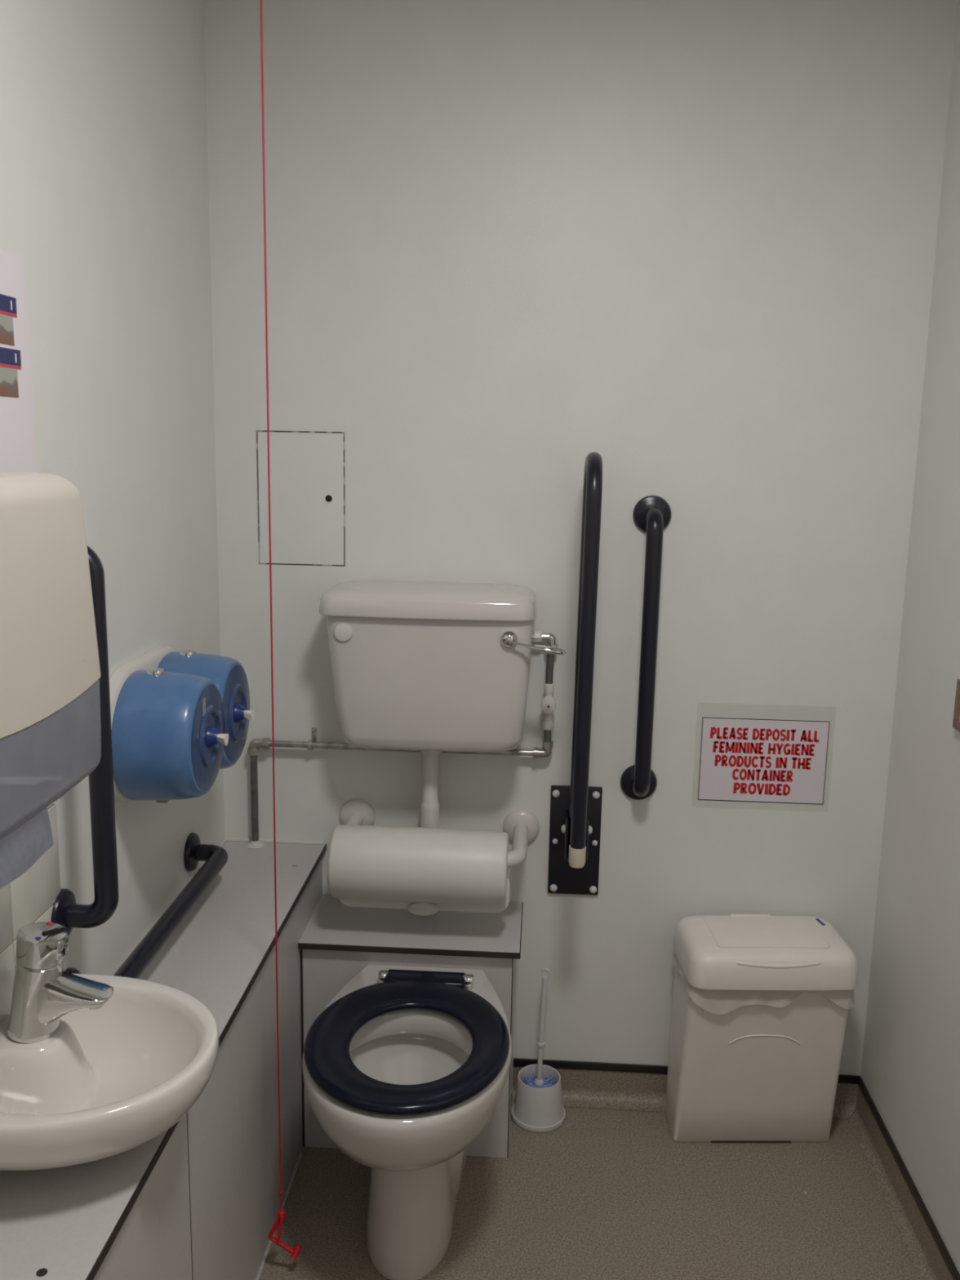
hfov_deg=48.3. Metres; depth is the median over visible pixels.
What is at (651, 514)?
grab rail
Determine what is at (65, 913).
grab rail
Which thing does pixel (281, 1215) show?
pull cord
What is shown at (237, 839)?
sealant
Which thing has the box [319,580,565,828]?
cistern
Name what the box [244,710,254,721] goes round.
toilet paper
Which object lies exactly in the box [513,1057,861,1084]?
trim
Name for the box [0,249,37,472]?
poster
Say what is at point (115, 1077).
basin
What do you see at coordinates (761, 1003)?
bin
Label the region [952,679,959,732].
wall frame
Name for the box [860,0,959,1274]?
wall
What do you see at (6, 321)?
photograph
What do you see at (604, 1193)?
floor
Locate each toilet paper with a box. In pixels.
[216,733,228,746]
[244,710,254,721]
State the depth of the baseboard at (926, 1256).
2.21 m
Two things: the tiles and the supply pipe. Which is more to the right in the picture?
the supply pipe
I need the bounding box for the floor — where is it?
[258,1093,919,1279]
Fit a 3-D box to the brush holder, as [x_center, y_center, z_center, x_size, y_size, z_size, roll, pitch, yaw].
[0.136,1.055,2.480,0.127,0.101,0.127,2,10,3]
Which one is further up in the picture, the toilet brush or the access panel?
the access panel
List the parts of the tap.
spout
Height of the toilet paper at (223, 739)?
0.019 m
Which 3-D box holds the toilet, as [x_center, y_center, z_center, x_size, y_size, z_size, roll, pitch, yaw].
[-0.136,0.943,2.047,0.385,0.470,0.532,2,10,3]
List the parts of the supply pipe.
valve handle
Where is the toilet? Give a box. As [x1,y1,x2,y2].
[302,964,511,1279]
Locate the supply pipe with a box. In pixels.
[246,630,557,848]
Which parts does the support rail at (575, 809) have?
wall plate, rail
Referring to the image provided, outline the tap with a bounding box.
[7,921,113,1043]
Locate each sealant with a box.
[219,837,323,846]
[255,1151,302,1279]
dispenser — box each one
[0,471,101,839]
[109,646,249,803]
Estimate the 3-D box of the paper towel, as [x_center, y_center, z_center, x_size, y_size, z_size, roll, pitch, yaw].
[-0.528,0.237,1.154,0.021,0.078,0.294,2,10,3]
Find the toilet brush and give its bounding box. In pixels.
[522,968,555,1088]
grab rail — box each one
[50,545,119,936]
[65,832,227,978]
[620,495,671,799]
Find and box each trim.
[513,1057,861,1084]
[857,1077,959,1279]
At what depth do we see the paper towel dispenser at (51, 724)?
1.11 m
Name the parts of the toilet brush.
handle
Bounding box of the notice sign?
[697,717,830,804]
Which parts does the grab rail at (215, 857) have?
rail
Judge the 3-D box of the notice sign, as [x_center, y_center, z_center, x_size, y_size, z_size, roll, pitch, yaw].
[0.631,0.262,2.388,0.302,0.242,0.002,2,10,3]
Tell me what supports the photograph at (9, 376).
attached to the poster at (18, 451)
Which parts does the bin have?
lid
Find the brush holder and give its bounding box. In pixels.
[511,1064,565,1132]
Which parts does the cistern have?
lid, tank, flush lever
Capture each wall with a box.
[0,0,225,975]
[203,0,958,1093]
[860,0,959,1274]
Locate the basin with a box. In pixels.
[0,973,218,1170]
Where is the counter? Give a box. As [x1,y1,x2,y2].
[0,840,326,1279]
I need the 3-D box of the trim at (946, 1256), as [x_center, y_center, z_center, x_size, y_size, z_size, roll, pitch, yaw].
[0.811,1.258,1.257,0.006,0.019,2.542,2,10,3]
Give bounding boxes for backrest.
[327,799,539,915]
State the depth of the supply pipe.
2.40 m
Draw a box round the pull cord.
[260,0,301,1259]
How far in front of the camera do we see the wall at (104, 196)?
1.84 m
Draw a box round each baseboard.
[511,1066,858,1121]
[848,1086,953,1279]
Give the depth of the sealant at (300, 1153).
2.18 m
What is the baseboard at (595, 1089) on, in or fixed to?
attached to the wall at (689, 246)
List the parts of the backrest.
rail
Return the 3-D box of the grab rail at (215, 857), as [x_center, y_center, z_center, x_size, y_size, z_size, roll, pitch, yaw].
[-0.582,0.499,1.955,0.088,0.080,0.673,2,10,3]
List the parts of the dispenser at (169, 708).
plate, label plate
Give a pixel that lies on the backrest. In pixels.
(418, 870)
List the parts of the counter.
panel, panel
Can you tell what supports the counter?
on the floor
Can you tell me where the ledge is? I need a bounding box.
[297,893,523,1157]
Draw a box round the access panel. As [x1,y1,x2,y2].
[256,430,345,566]
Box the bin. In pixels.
[665,913,857,1142]
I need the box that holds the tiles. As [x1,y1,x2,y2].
[0,804,65,1026]
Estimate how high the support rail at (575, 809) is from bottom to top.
1.004 m
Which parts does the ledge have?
panel, panel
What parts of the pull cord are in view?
cord, pull handle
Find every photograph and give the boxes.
[0,314,14,346]
[0,367,18,397]
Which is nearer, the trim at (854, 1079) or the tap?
the tap
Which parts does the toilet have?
seat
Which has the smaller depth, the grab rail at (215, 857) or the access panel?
the grab rail at (215, 857)
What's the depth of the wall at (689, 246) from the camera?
2.27 m
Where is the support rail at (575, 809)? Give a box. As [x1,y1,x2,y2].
[547,452,602,895]
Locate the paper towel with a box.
[0,808,53,888]
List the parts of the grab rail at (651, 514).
rail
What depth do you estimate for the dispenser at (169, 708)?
1.80 m
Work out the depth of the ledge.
2.30 m

